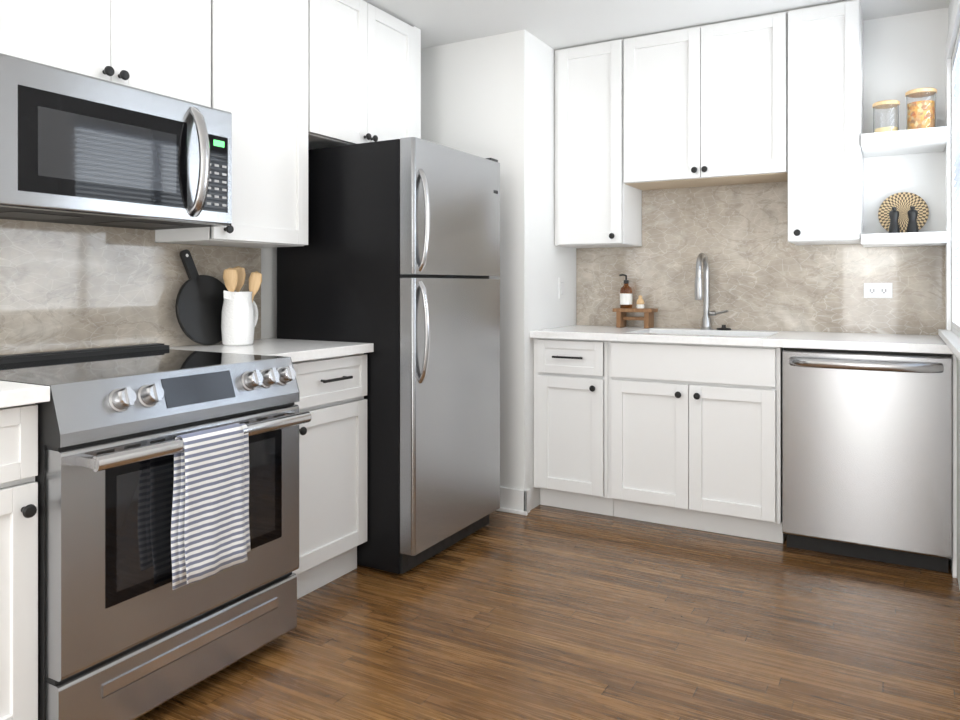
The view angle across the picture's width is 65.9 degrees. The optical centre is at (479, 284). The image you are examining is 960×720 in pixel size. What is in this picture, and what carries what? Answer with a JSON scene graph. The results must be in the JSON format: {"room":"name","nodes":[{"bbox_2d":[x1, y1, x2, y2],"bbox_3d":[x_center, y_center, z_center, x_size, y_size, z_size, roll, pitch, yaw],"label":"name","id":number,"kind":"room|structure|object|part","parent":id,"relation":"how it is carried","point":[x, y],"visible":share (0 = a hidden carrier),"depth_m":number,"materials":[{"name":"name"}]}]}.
{"room":"kitchen","nodes":[
{"label":"kitchen","id":0,"kind":"room"},
{"bbox_2d":[135,505,959,719],"bbox_3d":[-0.307,1.178,1.690,2.880,0.060,5.720,0,0,29],"label":"floor","id":1,"kind":"structure","parent":0,"point":[541,612],"depth_m":2.41,"materials":[{"name":"brown wood"}]},
{"bbox_2d":[0,403,37,719],"bbox_3d":[-1.467,0.708,1.574,0.692,0.878,0.696,0,0,29],"label":"base cabinet","id":2,"kind":"object","parent":1,"relation":"on","point":[18,565],"visible":1,"depth_m":1.68,"materials":[{"name":"white paint"}]},
{"bbox_2d":[0,381,49,407],"bbox_3d":[-1.464,0.251,1.573,0.698,0.035,0.696,0,0,29],"label":"countertop","id":3,"kind":"structure","parent":2,"relation":"on","point":[14,394],"depth_m":1.67,"materials":[{"name":"stone"}]},
{"bbox_2d":[0,343,311,719],"bbox_3d":[-1.029,0.680,2.179,0.802,0.936,0.780,0,0,29],"label":"range","id":4,"kind":"object","parent":1,"relation":"on","point":[167,479],"visible":1,"depth_m":1.92,"materials":[{"name":"grey metal"}]},
{"bbox_2d":[170,423,250,590],"bbox_3d":[-0.716,0.586,1.986,0.067,0.404,0.223,0,0,29],"label":"towel","id":5,"kind":"object","parent":4,"relation":"hanging from","point":[210,532],"depth_m":1.95,"materials":[{"name":"white fabric"}]},
{"bbox_2d":[292,353,366,598],"bbox_3d":[-0.815,0.708,2.844,0.577,0.878,0.583,0,0,29],"label":"base cabinet","id":6,"kind":"object","parent":1,"relation":"on","point":[332,479],"visible":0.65,"depth_m":2.80,"materials":[{"name":"white paint"}]},
{"bbox_2d":[169,338,373,361],"bbox_3d":[-0.817,0.251,2.846,0.570,0.035,0.586,0,0,29],"label":"countertop","id":7,"kind":"structure","parent":6,"relation":"on","point":[295,350],"depth_m":2.76,"materials":[{"name":"stone"}]},
{"bbox_2d":[175,249,227,344],"bbox_3d":[-1.063,0.048,2.861,0.067,0.366,0.272,0,0,29],"label":"cutting board","id":8,"kind":"object","parent":7,"relation":"on","point":[199,302],"visible":0.81,"depth_m":2.82,"materials":[{"name":"black wood"}]},
{"bbox_2d":[221,266,261,345],"bbox_3d":[-0.933,0.079,2.889,0.124,0.307,0.169,0,0,29],"label":"pitcher","id":9,"kind":"object","parent":7,"relation":"on","point":[239,318],"visible":1,"depth_m":2.83,"materials":[{"name":"white ceramic"}]},
{"bbox_2d":[277,137,499,573],"bbox_3d":[-0.375,0.273,3.356,0.763,1.726,0.728,0,0,29],"label":"fridge","id":10,"kind":"object","parent":1,"relation":"on","point":[396,260],"visible":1,"depth_m":3.03,"materials":[{"name":"silver metal"}]},
{"bbox_2d":[534,338,613,515],"bbox_3d":[0.582,0.708,3.936,0.399,0.878,0.652,0,0,29],"label":"base cabinet","id":11,"kind":"object","parent":1,"relation":"on","point":[571,424],"visible":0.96,"depth_m":3.69,"materials":[{"name":"white paint"}]},
{"bbox_2d":[608,341,786,542],"bbox_3d":[1.099,0.708,3.644,0.784,0.878,0.650,0,0,29],"label":"base cabinet","id":12,"kind":"object","parent":1,"relation":"on","point":[694,436],"visible":0.85,"depth_m":3.38,"materials":[{"name":"white paint"}]},
{"bbox_2d":[530,325,953,353],"bbox_3d":[1.206,0.353,3.587,1.829,0.240,0.643,0,0,29],"label":"countertop","id":13,"kind":"structure","parent":12,"relation":"on","point":[935,344],"depth_m":3.35,"materials":[{"name":"stone"}]},
{"bbox_2d":[612,308,657,327],"bbox_3d":[0.848,0.180,4.047,0.220,0.105,0.110,0,0,29],"label":"wooden stand","id":14,"kind":"object","parent":13,"relation":"on","point":[622,318],"visible":0.96,"depth_m":4.02,"materials":[{"name":"brown wood"}]},
{"bbox_2d":[619,274,631,307],"bbox_3d":[0.804,0.033,4.072,0.067,0.188,0.067,0,0,29],"label":"soap bottle","id":15,"kind":"object","parent":14,"relation":"on","point":[626,295],"visible":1,"depth_m":4.05,"materials":[{"name":"orange glass"}]},
{"bbox_2d":[636,295,644,307],"bbox_3d":[0.874,0.091,4.032,0.045,0.072,0.046,0,0,29],"label":"dish brush","id":16,"kind":"object","parent":14,"relation":"on","point":[640,302],"visible":1,"depth_m":4.02,"materials":[{"name":"white wood"}]},
{"bbox_2d":[695,253,727,329],"bbox_3d":[1.185,0.033,3.796,0.143,0.399,0.218,0,0,29],"label":"faucet","id":17,"kind":"object","parent":13,"relation":"on","point":[699,295],"visible":0.98,"depth_m":3.86,"materials":[{"name":"silver metal"}]},
{"bbox_2d":[716,325,730,329],"bbox_3d":[1.262,0.219,3.830,0.076,0.027,0.076,0,0,29],"label":"stopper","id":18,"kind":"object","parent":13,"relation":"on","point":[723,327],"visible":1,"depth_m":3.81,"materials":[{"name":"black plastic"}]},
{"bbox_2d":[782,348,951,572],"bbox_3d":[1.704,0.710,3.271,0.621,0.876,0.648,0,0,29],"label":"dishwasher","id":19,"kind":"object","parent":1,"relation":"on","point":[866,455],"visible":0.9,"depth_m":3.03,"materials":[{"name":"grey metal"}]},
{"bbox_2d":[949,354,956,577],"bbox_3d":[2.008,0.708,3.160,0.014,0.878,0.598,0,0,29],"label":"cabinet filler","id":20,"kind":"object","parent":1,"relation":"on","point":[953,562],"visible":0.29,"depth_m":2.90,"materials":[{"name":"white paint"}]},
{"bbox_2d":[208,0,959,588],"bbox_3d":[-0.307,-0.067,1.690,2.880,2.430,5.720,0,0,29],"label":"wall","id":21,"kind":"structure","parent":0,"point":[492,96],"depth_m":3.75,"materials":[{"name":"white paint"}]},
{"bbox_2d":[0,0,210,106],"bbox_3d":[-1.243,-0.936,2.312,0.355,0.688,0.756,0,0,29],"label":"upper cabinet","id":22,"kind":"object","parent":21,"relation":"attached to","point":[162,47],"visible":0.62,"depth_m":2.27,"materials":[{"name":"white paint"}]},
{"bbox_2d":[0,53,231,229],"bbox_3d":[-1.185,-0.395,2.284,0.484,0.390,0.748,0,0,29],"label":"microwave","id":23,"kind":"object","parent":22,"relation":"attached to","point":[78,148],"visible":1,"depth_m":2.13,"materials":[{"name":"grey metal"}]},
{"bbox_2d":[0,219,260,354],"bbox_3d":[-1.439,0.015,2.308,0.018,0.434,2.000,0,0,29],"label":"backsplash","id":24,"kind":"structure","parent":21,"relation":"attached to","point":[63,286],"depth_m":2.51,"materials":[{"name":"beige stone"}]},
{"bbox_2d":[155,0,307,247],"bbox_3d":[-0.936,-0.719,2.854,0.355,1.123,0.484,0,0,29],"label":"upper cabinet","id":25,"kind":"object","parent":21,"relation":"attached to","point":[259,70],"visible":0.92,"depth_m":2.79,"materials":[{"name":"white paint"}]},
{"bbox_2d":[308,0,420,149],"bbox_3d":[-0.616,-0.949,3.420,0.355,0.663,0.814,0,0,29],"label":"upper cabinet","id":26,"kind":"object","parent":21,"relation":"attached to","point":[364,71],"visible":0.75,"depth_m":3.28,"materials":[{"name":"white paint"}]},
{"bbox_2d":[496,487,529,515],"bbox_3d":[-0.096,1.088,3.900,0.793,0.120,0.066,0,0,29],"label":"baseboard","id":27,"kind":"structure","parent":21,"relation":"attached to","point":[514,501],"depth_m":3.72,"materials":[{"name":"white paint"}]},
{"bbox_2d":[558,278,564,298],"bbox_3d":[0.455,0.018,4.109,0.010,0.116,0.072,0,0,29],"label":"switch plate","id":28,"kind":"object","parent":21,"relation":"attached to","point":[561,288],"visible":1,"depth_m":4.09,"materials":[{"name":"white plastic"}]},
{"bbox_2d":[555,39,641,247],"bbox_3d":[0.644,-0.747,4.057,0.387,1.066,0.380,0,0,29],"label":"upper cabinet","id":29,"kind":"object","parent":21,"relation":"attached to","point":[599,203],"depth_m":3.93,"materials":[{"name":"white paint"}]},
{"bbox_3d":[0.497,-0.747,4.170,0.020,1.066,0.328,0,0,29],"label":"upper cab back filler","id":30,"kind":"part","parent":29,"relation":"part of","materials":[{"name":"white wood"}]},
{"bbox_2d":[624,11,787,190],"bbox_3d":[1.159,-0.902,3.769,0.790,0.756,0.375,0,0,29],"label":"upper cabinet","id":31,"kind":"object","parent":21,"relation":"attached to","point":[705,105],"visible":0.98,"depth_m":3.62,"materials":[{"name":"white paint"}]},
{"bbox_2d":[576,181,945,334],"bbox_3d":[1.360,-0.145,3.860,1.829,0.756,0.018,0,0,29],"label":"backsplash","id":32,"kind":"structure","parent":21,"relation":"attached to","point":[764,274],"depth_m":3.83,"materials":[{"name":"beige stone"}]},
{"bbox_2d":[864,283,891,297],"bbox_3d":[1.903,0.026,3.538,0.120,0.072,0.007,0,0,29],"label":"electrical outlet plate","id":33,"kind":"object","parent":32,"relation":"attached to","point":[877,290],"visible":1,"depth_m":3.54,"materials":[{"name":"white plastic"}]},
{"bbox_2d":[788,0,862,244],"bbox_3d":[1.634,-0.740,3.497,0.302,1.080,0.380,0,0,29],"label":"upper cabinet","id":34,"kind":"object","parent":21,"relation":"attached to","point":[825,122],"visible":0.96,"depth_m":3.37,"materials":[{"name":"white paint"}]},
{"bbox_2d":[861,126,947,246],"bbox_3d":[1.919,-0.427,3.357,0.328,0.490,0.343,0,0,29],"label":"open shelves","id":35,"kind":"object","parent":21,"relation":"attached to","point":[911,141],"visible":1,"depth_m":3.24,"materials":[{"name":"white paint"}]},
{"bbox_2d":[872,100,899,132],"bbox_3d":[1.852,-0.753,3.376,0.110,0.160,0.110,0,0,29],"label":"jar","id":36,"kind":"object","parent":35,"relation":"on","point":[885,115],"visible":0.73,"depth_m":3.33,"materials":[{"name":"clear glass"}]},
{"bbox_2d":[888,207,899,232],"bbox_3d":[1.893,-0.293,3.381,0.048,0.130,0.048,0,0,29],"label":"pepper mill","id":37,"kind":"object","parent":35,"relation":"on","point":[894,217],"visible":0.81,"depth_m":3.37,"materials":[{"name":"black"}]},
{"bbox_2d":[878,192,928,232],"bbox_3d":[1.976,-0.333,3.457,0.206,0.206,0.012,0,-9,30],"label":"trivet","id":38,"kind":"object","parent":35,"relation":"on","point":[902,202],"visible":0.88,"depth_m":3.45,"materials":[{"name":"beige wicker"}]},
{"bbox_2d":[907,206,918,232],"bbox_3d":[1.956,-0.293,3.345,0.048,0.130,0.048,0,0,29],"label":"pepper mill","id":39,"kind":"object","parent":35,"relation":"on","point":[912,214],"visible":0.83,"depth_m":3.33,"materials":[{"name":"black"}]},
{"bbox_2d":[905,87,936,129],"bbox_3d":[1.972,-0.771,3.308,0.122,0.196,0.122,0,0,29],"label":"jar","id":40,"kind":"object","parent":35,"relation":"on","point":[920,108],"visible":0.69,"depth_m":3.26,"materials":[{"name":"clear glass"}]},
{"bbox_2d":[938,0,959,360],"bbox_3d":[1.773,-0.422,2.651,0.165,1.290,1.450,0,0,29],"label":"window","id":41,"kind":"structure","parent":21,"relation":"in","point":[950,338],"depth_m":3.19,"materials":[{"name":"white paint"}]},
{"bbox_2d":[953,35,959,315],"bbox_3d":[1.759,-0.412,2.659,0.037,1.095,1.190,0,0,29],"label":"window blinds","id":42,"kind":"object","parent":41,"relation":"attached to","point":[956,81],"visible":1,"depth_m":3.03,"materials":[{"name":"grey"}]},
{"bbox_2d":[363,0,949,49],"bbox_3d":[-0.307,-1.322,1.690,2.880,0.080,5.720,0,0,29],"label":"ceiling","id":43,"kind":"structure","parent":0,"point":[558,24],"depth_m":3.51,"materials":[{"name":"white paint"}]}
]}

